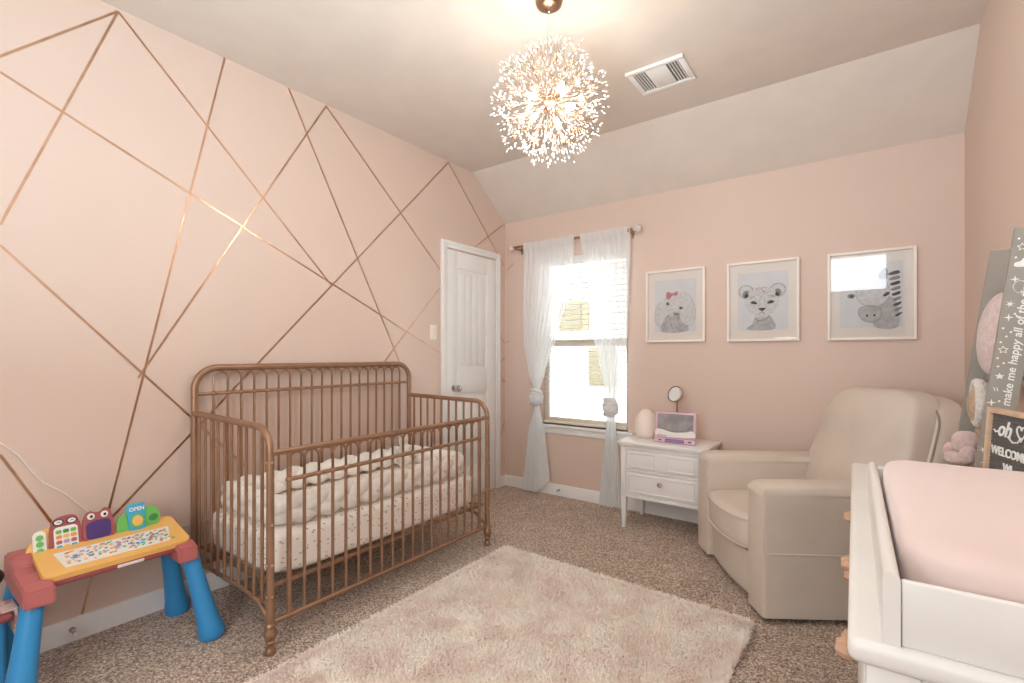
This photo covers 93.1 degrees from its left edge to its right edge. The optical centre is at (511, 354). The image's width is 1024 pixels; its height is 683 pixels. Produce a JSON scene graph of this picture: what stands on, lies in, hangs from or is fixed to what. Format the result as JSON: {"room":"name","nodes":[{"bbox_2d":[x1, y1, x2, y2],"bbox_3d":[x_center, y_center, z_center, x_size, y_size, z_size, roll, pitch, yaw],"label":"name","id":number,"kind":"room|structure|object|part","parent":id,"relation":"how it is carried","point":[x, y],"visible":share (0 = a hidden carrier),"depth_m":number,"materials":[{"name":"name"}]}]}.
{"room":"bedroom","nodes":[
{"label":"bedroom","id":0,"kind":"room"},
{"bbox_2d":[0,0,504,627],"bbox_3d":[-1.639,-0.170,2.422,0.120,2.743,5.168,0,0,36],"label":"wall","id":1,"kind":"structure","parent":0,"point":[98,226],"depth_m":2.32,"materials":[{"name":"pink paint"}]},
{"bbox_2d":[0,454,51,523],"bbox_3d":[-1.920,0.565,1.935,0.002,0.360,0.180,0,0,36],"label":"tape","id":2,"kind":"object","parent":1,"relation":"attached to","point":[4,460],"visible":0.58,"depth_m":1.92,"materials":[{"name":"gold metal"}]},
{"bbox_2d":[0,10,116,57],"bbox_3d":[-1.908,-1.260,1.953,0.001,0.543,0.521,0,0,36],"label":"tape","id":3,"kind":"object","parent":1,"relation":"attached to","point":[114,12],"visible":1,"depth_m":1.99,"materials":[{"name":"gold metal"}]},
{"bbox_2d":[0,11,118,224],"bbox_3d":[-1.863,-1.014,2.013,0.001,1.032,0.373,0,0,36],"label":"tape","id":4,"kind":"object","parent":1,"relation":"attached to","point":[116,13],"visible":1,"depth_m":2.00,"materials":[{"name":"gold metal"}]},
{"bbox_2d":[0,442,209,526],"bbox_3d":[-1.756,0.510,2.154,0.005,0.661,1.002,0,0,36],"label":"power cord","id":5,"kind":"object","parent":1,"relation":"attached to","point":[2,444],"visible":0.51,"depth_m":1.96,"materials":[{"name":"white plastic"}]},
{"bbox_2d":[0,244,243,465],"bbox_3d":[-1.702,0.089,2.234,0.002,1.027,0.918,0,0,36],"label":"tape","id":6,"kind":"object","parent":1,"relation":"attached to","point":[1,245],"visible":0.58,"depth_m":2.10,"materials":[{"name":"gold metal"}]},
{"bbox_2d":[81,58,225,613],"bbox_3d":[-1.661,-0.218,2.290,0.001,2.648,0.577,0,0,36],"label":"tape","id":7,"kind":"object","parent":1,"relation":"attached to","point":[224,59],"visible":1,"depth_m":2.29,"materials":[{"name":"gold metal"}]},
{"bbox_2d":[0,71,440,352],"bbox_3d":[-1.266,-0.549,2.829,0.001,1.085,2.391,0,0,36],"label":"tape","id":8,"kind":"object","parent":1,"relation":"attached to","point":[1,72],"visible":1,"depth_m":2.36,"materials":[{"name":"gold metal"}]},
{"bbox_2d":[117,11,331,284],"bbox_3d":[-1.439,-0.978,2.592,0.001,1.108,1.078,0,0,36],"label":"tape","id":9,"kind":"object","parent":1,"relation":"attached to","point":[120,14],"visible":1,"depth_m":2.48,"materials":[{"name":"gold metal"}]},
{"bbox_2d":[137,105,325,377],"bbox_3d":[-1.429,-0.712,2.605,0.002,1.646,0.964,0,0,36],"label":"tape","id":10,"kind":"object","parent":1,"relation":"attached to","point":[319,115],"visible":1,"depth_m":2.52,"materials":[{"name":"gold metal"}]},
{"bbox_2d":[40,475,504,652],"bbox_3d":[-1.585,1.154,2.382,0.014,0.094,5.168,0,0,36],"label":"baseboard","id":11,"kind":"structure","parent":1,"relation":"attached to","point":[55,635],"depth_m":2.14,"materials":[{"name":"white paint"}]},
{"bbox_2d":[68,627,78,636],"bbox_3d":[-1.810,1.149,2.003,0.072,0.022,0.022,0,0,36],"label":"door stop","id":12,"kind":"object","parent":11,"relation":"attached to","point":[72,630],"visible":1,"depth_m":2.00,"materials":[{"name":"silver metal"}]},
{"bbox_2d":[112,162,448,516],"bbox_3d":[-1.138,-0.404,3.002,0.002,2.266,2.152,0,0,36],"label":"tape","id":13,"kind":"object","parent":1,"relation":"attached to","point":[355,260],"visible":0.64,"depth_m":2.74,"materials":[{"name":"gold metal"}]},
{"bbox_2d":[288,88,399,361],"bbox_3d":[-1.045,-0.737,3.130,0.002,1.603,0.836,0,0,36],"label":"tape","id":14,"kind":"object","parent":1,"relation":"attached to","point":[288,88],"visible":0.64,"depth_m":3.07,"materials":[{"name":"gold metal"}]},
{"bbox_2d":[326,106,439,269],"bbox_3d":[-0.855,-1.099,3.389,0.002,0.875,0.994,0,0,36],"label":"tape","id":15,"kind":"object","parent":1,"relation":"attached to","point":[326,106],"visible":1,"depth_m":3.32,"materials":[{"name":"gold metal"}]},
{"bbox_2d":[384,287,439,361],"bbox_3d":[-0.731,-0.220,3.557,0.002,0.606,0.574,0,0,36],"label":"tape","id":16,"kind":"object","parent":1,"relation":"attached to","point":[439,287],"visible":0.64,"depth_m":3.54,"materials":[{"name":"gold metal"}]},
{"bbox_2d":[430,324,436,339],"bbox_3d":[-0.603,-0.171,3.725,0.011,0.116,0.072,0,0,36],"label":"light switch","id":17,"kind":"object","parent":1,"relation":"attached to","point":[433,328],"visible":1,"depth_m":3.72,"materials":[{"name":"white plastic"}]},
{"bbox_2d":[441,239,500,487],"bbox_3d":[-0.329,0.148,4.086,0.026,2.107,0.749,0,0,36],"label":"trim","id":18,"kind":"structure","parent":1,"relation":"attached to","point":[445,244],"depth_m":4.08,"materials":[{"name":"white paint"}]},
{"bbox_2d":[447,249,496,494],"bbox_3d":[-0.303,0.177,4.074,0.081,2.025,0.633,0,0,36],"label":"door","id":19,"kind":"structure","parent":1,"relation":"in","point":[471,279],"depth_m":4.09,"materials":[{"name":"white paint"}]},
{"bbox_3d":[-0.440,0.271,3.876,0.067,0.060,0.060,0,0,36],"label":"knob","id":20,"kind":"part","parent":19,"relation":"part of","materials":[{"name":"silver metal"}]},
{"bbox_3d":[-0.339,0.631,4.081,0.008,0.550,0.313,0,0,36],"label":"panel","id":21,"kind":"part","parent":19,"relation":"part of","materials":[{"name":"white paint"}]},
{"bbox_3d":[-0.339,-0.284,4.081,0.008,0.760,0.313,0,0,36],"label":"panel","id":22,"kind":"part","parent":19,"relation":"part of","materials":[{"name":"white paint"}]},
{"bbox_2d":[449,163,503,265],"bbox_3d":[-0.288,-1.171,4.162,0.002,0.723,0.736,0,0,36],"label":"tape","id":23,"kind":"object","parent":1,"relation":"attached to","point":[449,163],"visible":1,"depth_m":4.11,"materials":[{"name":"gold metal"}]},
{"bbox_2d":[474,223,504,246],"bbox_3d":[-0.193,-1.057,4.292,0.002,0.296,0.428,0,0,36],"label":"tape","id":24,"kind":"object","parent":1,"relation":"attached to","point":[504,223],"visible":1,"depth_m":4.28,"materials":[{"name":"gold metal"}]},
{"bbox_2d":[38,485,857,682],"bbox_3d":[-0.333,1.261,1.464,3.420,0.120,5.468,0,0,36],"label":"floor","id":25,"kind":"structure","parent":0,"point":[657,553],"depth_m":2.36,"materials":[{"name":"brown carpet"}]},
{"bbox_2d":[0,611,13,682],"bbox_3d":[-1.836,1.045,1.623,0.150,0.312,0.218,0,0,36],"label":"stool","id":26,"kind":"object","parent":25,"relation":"on","point":[6,617],"visible":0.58,"depth_m":1.66,"materials":[{"name":"red plastic"}]},
{"bbox_2d":[0,569,4,582],"bbox_3d":[-1.831,0.807,1.646,0.110,0.163,0.150,0,0,36],"label":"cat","id":27,"kind":"object","parent":26,"relation":"on","point":[2,574],"visible":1,"depth_m":1.69},
{"bbox_3d":[-1.754,1.057,1.658,0.040,0.288,0.040,0,0,36],"label":"leg","id":28,"kind":"part","parent":26,"relation":"part of","materials":[{"name":"blue plastic"}]},
{"bbox_3d":[-1.836,0.903,1.623,0.150,0.027,0.218,0,0,36],"label":"seat","id":29,"kind":"part","parent":26,"relation":"part of","materials":[{"name":"red plastic"}]},
{"bbox_2d":[0,599,17,633],"bbox_3d":[-1.780,0.929,1.695,0.105,0.096,0.061,0,0,36],"label":"floral cloth","id":30,"kind":"object","parent":26,"relation":"on","point":[9,605],"visible":0.81,"depth_m":1.69,"materials":[{"name":"fabric"}]},
{"bbox_2d":[1,502,224,682],"bbox_3d":[-1.591,0.914,1.928,0.450,0.575,0.687,0,0,36],"label":"table","id":31,"kind":"object","parent":25,"relation":"on","point":[65,552],"visible":0.99,"depth_m":1.88,"materials":[{"name":"multicoloured plastic"}]},
{"bbox_3d":[-1.886,1.014,1.805,0.144,0.376,0.100,0,0,-31],"label":"leg","id":32,"kind":"part","parent":31,"relation":"part of","materials":[{"name":"blue plastic"}]},
{"bbox_3d":[-1.626,1.013,1.619,0.100,0.377,0.162,0,0,-3],"label":"leg","id":33,"kind":"part","parent":31,"relation":"part of","materials":[{"name":"blue plastic"}]},
{"bbox_3d":[-1.677,0.725,1.976,0.063,0.122,0.447,0,0,36],"label":"panel","id":34,"kind":"part","parent":31,"relation":"part of","materials":[{"name":"yellow plastic"}]},
{"bbox_3d":[-1.556,1.013,2.239,0.098,0.376,0.150,0,0,-15],"label":"leg","id":35,"kind":"part","parent":31,"relation":"part of","materials":[{"name":"blue plastic"}]},
{"bbox_3d":[-1.313,1.012,2.066,0.172,0.378,0.100,0,0,6],"label":"leg","id":36,"kind":"part","parent":31,"relation":"part of","materials":[{"name":"blue plastic"}]},
{"bbox_2d":[189,362,491,656],"bbox_3d":[-0.853,0.626,2.707,0.777,1.151,1.426,0,0,36],"label":"crib","id":37,"kind":"object","parent":25,"relation":"on","point":[270,632],"visible":0.89,"depth_m":2.33,"materials":[{"name":"orange metal"}]},
{"bbox_3d":[-1.145,1.031,2.921,0.021,0.022,1.374,0,0,36],"label":"rail","id":38,"kind":"part","parent":37,"relation":"part of","materials":[{"name":"orange metal"}]},
{"bbox_3d":[-1.248,0.678,2.145,0.731,0.808,0.032,0,0,36],"label":"frame","id":39,"kind":"part","parent":37,"relation":"part of","materials":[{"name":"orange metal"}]},
{"bbox_3d":[-1.259,1.047,2.153,0.739,0.110,0.018,0,0,36],"label":"rail","id":40,"kind":"part","parent":37,"relation":"part of","materials":[{"name":"orange metal"}]},
{"bbox_3d":[-1.145,0.566,2.921,0.033,1.031,1.406,0,0,36],"label":"frame","id":41,"kind":"part","parent":37,"relation":"part of","materials":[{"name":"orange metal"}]},
{"bbox_3d":[-1.145,0.196,2.921,0.016,0.017,1.374,0,0,36],"label":"cross rail","id":42,"kind":"part","parent":37,"relation":"part of","materials":[{"name":"orange metal"}]},
{"bbox_2d":[213,465,470,572],"bbox_3d":[-0.854,0.842,2.708,0.660,0.192,1.310,0,0,36],"label":"mattress","id":43,"kind":"object","parent":37,"relation":"on","point":[311,525],"visible":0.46,"depth_m":2.30,"materials":[{"name":"white fabric"}]},
{"bbox_2d":[221,445,466,525],"bbox_3d":[-0.853,0.679,2.707,0.633,0.129,1.279,0,0,36],"label":"bumper cover","id":44,"kind":"object","parent":43,"relation":"on","point":[279,476],"visible":0.57,"depth_m":2.49,"materials":[{"name":"white fabric"}]},
{"bbox_2d":[397,434,415,468],"bbox_3d":[-0.692,0.630,3.162,0.124,0.231,0.092,0,0,36],"label":"plush bunny","id":45,"kind":"object","parent":43,"relation":"on","point":[407,459],"visible":0.62,"depth_m":3.14},
{"bbox_3d":[-0.561,0.396,2.493,0.025,0.025,1.374,0,0,36],"label":"rail","id":46,"kind":"part","parent":37,"relation":"part of","materials":[{"name":"orange metal"}]},
{"bbox_3d":[-0.561,1.076,2.493,0.021,0.022,1.374,0,0,36],"label":"rail","id":47,"kind":"part","parent":37,"relation":"part of","materials":[{"name":"orange metal"}]},
{"bbox_3d":[-0.561,0.516,2.493,0.018,0.019,1.224,0,0,36],"label":"cross rail","id":48,"kind":"part","parent":37,"relation":"part of","materials":[{"name":"orange metal"}]},
{"bbox_3d":[-0.436,0.678,3.253,0.731,0.808,0.032,0,0,36],"label":"frame","id":49,"kind":"part","parent":37,"relation":"part of","materials":[{"name":"orange metal"}]},
{"bbox_3d":[-0.447,1.047,3.261,0.739,0.110,0.018,0,0,36],"label":"rail","id":50,"kind":"part","parent":37,"relation":"part of","materials":[{"name":"orange metal"}]},
{"bbox_2d":[242,545,755,682],"bbox_3d":[-0.067,1.182,1.752,1.434,0.037,2.049,0,0,36],"label":"shag rug","id":51,"kind":"object","parent":25,"relation":"on","point":[511,615],"visible":1,"depth_m":2.01,"materials":[{"name":"white carpet"}]},
{"bbox_2d":[617,434,721,526],"bbox_3d":[1.086,0.900,3.356,0.599,0.602,0.403,0,0,36],"label":"nightstand","id":52,"kind":"object","parent":25,"relation":"on","point":[659,472],"visible":0.86,"depth_m":3.22,"materials":[{"name":"white paint"}]},
{"bbox_3d":[0.783,1.094,3.381,0.036,0.215,0.036,0,0,36],"label":"leg","id":53,"kind":"part","parent":52,"relation":"part of","materials":[{"name":"white paint"}]},
{"bbox_3d":[0.980,1.094,3.650,0.036,0.215,0.036,0,0,36],"label":"leg","id":54,"kind":"part","parent":52,"relation":"part of","materials":[{"name":"white paint"}]},
{"bbox_2d":[634,409,655,438],"bbox_3d":[0.958,0.493,3.464,0.164,0.213,0.164,0,0,36],"label":"lamp","id":55,"kind":"object","parent":52,"relation":"on","point":[644,426],"visible":0.91,"depth_m":3.41,"materials":[{"name":"white plastic"}]},
{"bbox_3d":[0.986,0.885,3.218,0.479,0.151,0.016,0,0,36],"label":"drawer","id":56,"kind":"part","parent":52,"relation":"part of","materials":[{"name":"white paint"}]},
{"bbox_3d":[0.986,0.724,3.218,0.479,0.129,0.016,0,0,36],"label":"drawer","id":57,"kind":"part","parent":52,"relation":"part of","materials":[{"name":"white paint"}]},
{"bbox_2d":[667,386,682,412],"bbox_3d":[1.148,0.409,3.398,0.115,0.380,0.094,0,0,36],"label":"mirror","id":58,"kind":"object","parent":52,"relation":"on","point":[675,393],"visible":0.8,"depth_m":3.38,"materials":[{"name":"silver metal"}]},
{"bbox_3d":[1.151,0.278,3.393,0.074,0.117,0.120,0,0,-29],"label":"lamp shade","id":59,"kind":"part","parent":58,"relation":"part of","materials":[{"name":"beige metal"}]},
{"bbox_2d":[669,387,680,400],"bbox_3d":[1.137,0.277,3.385,0.035,0.096,0.100,0,0,-34],"label":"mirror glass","id":60,"kind":"object","parent":58,"relation":"attached to","point":[674,392],"depth_m":3.38,"materials":[{"name":"silver glass"}]},
{"bbox_2d":[654,411,696,444],"bbox_3d":[1.097,0.496,3.263,0.270,0.206,0.052,0,0,34],"label":"toy","id":61,"kind":"object","parent":52,"relation":"on","point":[670,427],"visible":1,"depth_m":3.26,"materials":[{"name":"pink plastic"}]},
{"bbox_2d":[698,386,961,619],"bbox_3d":[1.605,0.689,2.552,1.034,1.025,0.864,0,0,2],"label":"armchair","id":62,"kind":"object","parent":25,"relation":"on","point":[774,521],"visible":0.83,"depth_m":2.25,"materials":[{"name":"beige fabric"}]},
{"bbox_2d":[709,489,747,546],"bbox_3d":[1.433,0.854,2.561,0.683,0.183,0.524,0,0,2],"label":"seat cushion","id":63,"kind":"object","parent":62,"relation":"on","point":[728,508],"depth_m":2.50,"materials":[{"name":"beige fabric"}]},
{"bbox_3d":[1.194,1.059,2.571,0.145,0.216,0.520,0,0,2],"label":"footrest panel","id":64,"kind":"part","parent":62,"relation":"part of","materials":[{"name":"beige fabric"}]},
{"bbox_3d":[1.532,0.876,2.901,0.770,0.590,0.163,0,0,2],"label":"armrest","id":65,"kind":"part","parent":62,"relation":"part of","materials":[{"name":"beige fabric"}]},
{"bbox_3d":[1.502,0.876,2.215,0.770,0.590,0.163,0,0,2],"label":"armrest","id":66,"kind":"part","parent":62,"relation":"part of","materials":[{"name":"beige fabric"}]},
{"bbox_2d":[806,386,939,479],"bbox_3d":[1.852,0.496,2.543,0.360,0.640,0.724,0,0,2],"label":"cushion","id":67,"kind":"object","parent":62,"relation":"on","point":[861,424],"depth_m":2.41,"materials":[{"name":"beige fabric"}]},
{"bbox_2d":[835,463,1023,682],"bbox_3d":[0.911,0.771,0.942,0.449,0.860,1.170,0,0,35],"label":"dresser","id":68,"kind":"object","parent":25,"relation":"on","point":[878,662],"visible":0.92,"depth_m":0.60,"materials":[{"name":"white paint"}]},
{"bbox_3d":[0.523,0.456,0.751,0.035,0.031,0.031,0,0,35],"label":"knob","id":69,"kind":"part","parent":68,"relation":"part of","materials":[{"name":"brown wood"}]},
{"bbox_3d":[0.736,0.621,1.053,0.035,0.031,0.031,0,0,35],"label":"knob","id":70,"kind":"part","parent":68,"relation":"part of","materials":[{"name":"brown wood"}]},
{"bbox_3d":[0.736,0.456,1.053,0.035,0.031,0.031,0,0,35],"label":"knob","id":71,"kind":"part","parent":68,"relation":"part of","materials":[{"name":"brown wood"}]},
{"bbox_3d":[0.950,0.621,1.356,0.035,0.031,0.031,0,0,35],"label":"knob","id":72,"kind":"part","parent":68,"relation":"part of","materials":[{"name":"brown wood"}]},
{"bbox_3d":[0.950,0.456,1.356,0.035,0.031,0.031,0,0,35],"label":"knob","id":73,"kind":"part","parent":68,"relation":"part of","materials":[{"name":"brown wood"}]},
{"bbox_3d":[0.541,0.456,0.738,0.014,0.154,0.350,0,0,35],"label":"drawer","id":74,"kind":"part","parent":68,"relation":"part of","materials":[{"name":"white paint"}]},
{"bbox_2d":[868,462,1023,678],"bbox_3d":[0.797,0.298,0.756,0.375,0.086,0.715,0,0,35],"label":"tray","id":75,"kind":"object","parent":68,"relation":"on","point":[986,632],"visible":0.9,"depth_m":0.55,"materials":[{"name":"white paint"}]},
{"bbox_3d":[0.998,0.303,1.041,0.340,0.077,0.015,0,0,35],"label":"panel","id":76,"kind":"part","parent":75,"relation":"part of","materials":[{"name":"white paint"}]},
{"bbox_3d":[0.651,0.298,0.860,0.017,0.086,0.715,0,0,35],"label":"panel","id":77,"kind":"part","parent":75,"relation":"part of","materials":[{"name":"white paint"}]},
{"bbox_2d":[883,460,1023,603],"bbox_3d":[0.796,0.281,0.756,0.332,0.108,0.672,0,0,35],"label":"changing pad","id":78,"kind":"object","parent":75,"relation":"in","point":[956,527],"visible":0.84,"depth_m":0.66,"materials":[{"name":"pink fabric"}]},
{"bbox_3d":[0.596,0.303,0.472,0.340,0.077,0.011,0,0,35],"label":"panel","id":79,"kind":"part","parent":75,"relation":"part of","materials":[{"name":"white paint"}]},
{"bbox_2d":[982,407,1023,471],"bbox_3d":[1.184,0.239,1.127,0.034,0.207,0.265,0,0,21],"label":"letter board","id":80,"kind":"object","parent":68,"relation":"on","point":[1004,429],"visible":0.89,"depth_m":1.19,"materials":[{"name":"brown wood"}]},
{"bbox_2d":[950,227,1023,467],"bbox_3d":[1.548,0.410,1.635,0.284,1.582,0.369,0,0,36],"label":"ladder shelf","id":81,"kind":"object","parent":25,"relation":"on","point":[1005,268],"visible":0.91,"depth_m":1.46,"materials":[{"name":"grey wood"}]},
{"bbox_2d":[943,431,978,465],"bbox_3d":[1.488,0.311,1.602,0.093,0.115,0.100,0,0,36],"label":"stuffed toy","id":82,"kind":"object","parent":81,"relation":"on","point":[962,448],"visible":0.94,"depth_m":1.58,"materials":[{"name":"pink fabric"}]},
{"bbox_2d":[966,379,987,461],"bbox_3d":[1.575,0.226,1.599,0.110,0.289,0.167,0,0,36],"label":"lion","id":83,"kind":"object","parent":81,"relation":"on","point":[975,402],"visible":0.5,"depth_m":1.58},
{"bbox_3d":[1.650,0.415,1.778,0.260,1.572,0.018,0,0,36],"label":"rail","id":84,"kind":"part","parent":81,"relation":"part of","materials":[{"name":"grey wood"}]},
{"bbox_2d":[976,292,1002,374],"bbox_3d":[1.609,-0.067,1.592,0.116,0.282,0.260,0,0,36],"label":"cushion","id":85,"kind":"object","parent":81,"relation":"on","point":[988,323],"visible":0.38,"depth_m":1.56,"materials":[{"name":"pink fabric"}]},
{"bbox_3d":[1.455,0.410,1.486,0.258,1.582,0.018,0,0,36],"label":"rail","id":86,"kind":"part","parent":81,"relation":"part of","materials":[{"name":"grey wood"}]},
{"bbox_2d":[101,0,987,223],"bbox_3d":[-0.321,-1.400,1.480,3.320,0.604,5.408,0,0,36],"label":"ceiling","id":87,"kind":"structure","parent":0,"point":[778,84],"depth_m":2.60,"materials":[{"name":"beige paint"}]},
{"bbox_2d":[489,0,609,168],"bbox_3d":[0.161,-1.181,2.115,0.538,0.721,0.522,0,0,36],"label":"chandelier","id":88,"kind":"object","parent":87,"relation":"hanging from","point":[548,103],"visible":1,"depth_m":2.08,"materials":[{"name":"brown metal"}]},
{"bbox_3d":[0.086,-1.094,2.054,0.045,0.022,0.022,0,0,-37],"label":"bulb","id":89,"kind":"part","parent":88,"relation":"part of","materials":[{"name":"white glass"}]},
{"bbox_3d":[0.100,-1.063,2.171,0.045,0.030,0.023,0,0,42],"label":"bulb","id":90,"kind":"part","parent":88,"relation":"part of","materials":[{"name":"white glass"}]},
{"bbox_3d":[0.203,-1.033,2.163,0.023,0.038,0.040,0,0,36],"label":"bulb","id":91,"kind":"part","parent":88,"relation":"part of","materials":[{"name":"white glass"}]},
{"bbox_3d":[0.203,-1.124,2.033,0.023,0.030,0.045,0,0,-33],"label":"bulb","id":92,"kind":"part","parent":88,"relation":"part of","materials":[{"name":"white glass"}]},
{"bbox_3d":[0.251,-1.079,2.102,0.045,0.026,0.023,0,0,8],"label":"bulb","id":93,"kind":"part","parent":88,"relation":"part of","materials":[{"name":"white glass"}]},
{"bbox_2d":[625,53,695,95],"bbox_3d":[0.824,-1.533,2.676,0.313,0.018,0.269,0,0,36],"label":"ceiling vent","id":94,"kind":"object","parent":87,"relation":"in","point":[672,71],"visible":1,"depth_m":2.66,"materials":[{"name":"white plastic"}]},
{"bbox_3d":[0.825,-1.536,2.678,0.115,0.008,0.205,0,0,36],"label":"damper plate","id":95,"kind":"part","parent":94,"relation":"part of","materials":[{"name":"white plastic"}]},
{"bbox_2d":[505,133,964,491],"bbox_3d":[1.233,0.000,3.601,3.360,2.403,0.130,0,0,36],"label":"wall","id":96,"kind":"structure","parent":0,"point":[743,395],"depth_m":3.18,"materials":[{"name":"pink paint"}]},
{"bbox_2d":[508,224,641,254],"bbox_3d":[0.482,-0.935,3.999,1.234,0.080,0.115,0,0,36],"label":"curtain rod","id":97,"kind":"object","parent":96,"relation":"attached to","point":[637,228],"visible":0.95,"depth_m":3.91,"materials":[{"name":"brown metal"}]},
{"bbox_2d":[522,235,573,492],"bbox_3d":[0.294,0.107,4.077,0.512,2.148,0.106,0,0,42],"label":"sheer curtain","id":98,"kind":"object","parent":97,"relation":"hanging from","point":[548,263],"visible":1,"depth_m":4.13,"materials":[{"name":"white fabric"}]},
{"bbox_2d":[522,405,549,492],"bbox_3d":[0.207,0.801,4.160,0.275,0.760,0.051,0,0,36],"label":"drape","id":99,"kind":"object","parent":98,"relation":"hanging from","point":[536,470],"depth_m":4.15,"materials":[{"name":"white fabric"}]},
{"bbox_2d":[523,235,573,388],"bbox_3d":[0.306,-0.323,4.087,0.508,1.288,0.038,0,0,36],"label":"drape","id":100,"kind":"object","parent":98,"relation":"attached to","point":[548,263],"depth_m":4.12,"materials":[{"name":"white fabric"}]},
{"bbox_2d":[580,226,630,507],"bbox_3d":[0.719,0.107,3.773,0.426,2.148,0.108,0,0,36],"label":"sheer curtain","id":101,"kind":"object","parent":97,"relation":"hanging from","point":[606,253],"visible":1,"depth_m":3.76,"materials":[{"name":"white fabric"}]},
{"bbox_2d":[580,226,630,399],"bbox_3d":[0.724,-0.308,3.781,0.426,1.318,0.038,0,0,36],"label":"drape","id":102,"kind":"object","parent":101,"relation":"attached to","point":[606,253],"depth_m":3.76,"materials":[{"name":"white fabric"}]},
{"bbox_2d":[599,416,620,507],"bbox_3d":[0.762,0.816,3.752,0.199,0.730,0.039,0,0,36],"label":"drape","id":103,"kind":"object","parent":101,"relation":"hanging from","point":[610,489],"depth_m":3.75,"materials":[{"name":"white fabric"}]},
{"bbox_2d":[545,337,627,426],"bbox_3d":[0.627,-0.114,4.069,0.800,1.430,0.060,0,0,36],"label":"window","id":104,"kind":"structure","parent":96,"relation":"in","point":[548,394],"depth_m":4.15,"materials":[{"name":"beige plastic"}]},
{"bbox_2d":[543,422,633,439],"bbox_3d":[0.585,0.639,4.013,0.900,0.075,0.099,0,0,36],"label":"trim","id":105,"kind":"structure","parent":96,"relation":"attached to","point":[592,432],"depth_m":3.98,"materials":[{"name":"white paint"}]},
{"bbox_2d":[505,474,697,523],"bbox_3d":[1.190,1.154,3.542,3.120,0.094,0.014,0,0,36],"label":"baseboard","id":106,"kind":"structure","parent":96,"relation":"attached to","point":[654,508],"depth_m":3.75,"materials":[{"name":"white paint"}]},
{"bbox_2d":[646,266,705,342],"bbox_3d":[1.187,-0.355,3.533,0.427,0.530,0.031,0,0,36],"label":"framed picture","id":107,"kind":"object","parent":96,"relation":"attached to","point":[675,298],"visible":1,"depth_m":3.53,"materials":[{"name":"grey paper"}]},
{"bbox_2d":[655,278,695,332],"bbox_3d":[1.189,-0.351,3.537,0.301,0.388,0.004,0,0,36],"label":"print","id":108,"kind":"object","parent":107,"relation":"attached to","point":[675,298],"depth_m":3.53},
{"bbox_2d":[727,257,799,341],"bbox_3d":[1.649,-0.353,3.195,0.428,0.530,0.031,0,0,36],"label":"framed picture","id":109,"kind":"object","parent":96,"relation":"attached to","point":[763,296],"visible":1,"depth_m":3.19,"materials":[{"name":"grey paper"}]},
{"bbox_2d":[738,270,787,329],"bbox_3d":[1.652,-0.353,3.200,0.300,0.380,0.001,0,0,36],"label":"print","id":110,"kind":"object","parent":109,"relation":"attached to","point":[762,294],"depth_m":3.19},
{"bbox_2d":[827,245,916,339],"bbox_3d":[2.111,-0.350,2.856,0.423,0.528,0.031,0,0,36],"label":"framed picture","id":111,"kind":"object","parent":96,"relation":"attached to","point":[872,294],"visible":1,"depth_m":2.85,"materials":[{"name":"grey paper"}]},
{"bbox_2d":[840,260,902,328],"bbox_3d":[2.114,-0.343,2.859,0.300,0.393,0.003,0,0,36],"label":"print","id":112,"kind":"object","parent":111,"relation":"attached to","point":[871,291],"depth_m":2.86,"materials":[{"name":"grey paper"}]},
{"bbox_2d":[965,0,1023,411],"bbox_3d":[0.974,-0.170,0.506,0.120,2.743,5.168,0,0,36],"label":"wall","id":113,"kind":"structure","parent":0,"point":[994,129],"depth_m":2.03,"materials":[{"name":"pink paint"}]},
{"label":"outside","id":114,"kind":"structure","parent":0,"visible":0},
{"bbox_3d":[6.912,1.701,16.197,24.000,0.200,25.700,0,0,36],"label":"ground","id":115,"kind":"structure","parent":114,"visible":0},
{"bbox_2d":[543,254,627,429],"bbox_3d":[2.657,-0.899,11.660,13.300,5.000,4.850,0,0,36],"label":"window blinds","id":116,"kind":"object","parent":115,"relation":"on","point":[560,372],"visible":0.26,"depth_m":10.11,"materials":[{"name":"white plastic"}]},
{"bbox_3d":[1.232,-0.794,10.181,0.490,0.490,0.020,0,0,36],"label":"pane","id":117,"kind":"part","parent":116,"relation":"part of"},
{"bbox_3d":[1.744,0.266,9.806,0.360,0.670,0.020,0,0,36],"label":"pane","id":118,"kind":"part","parent":116,"relation":"part of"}
]}

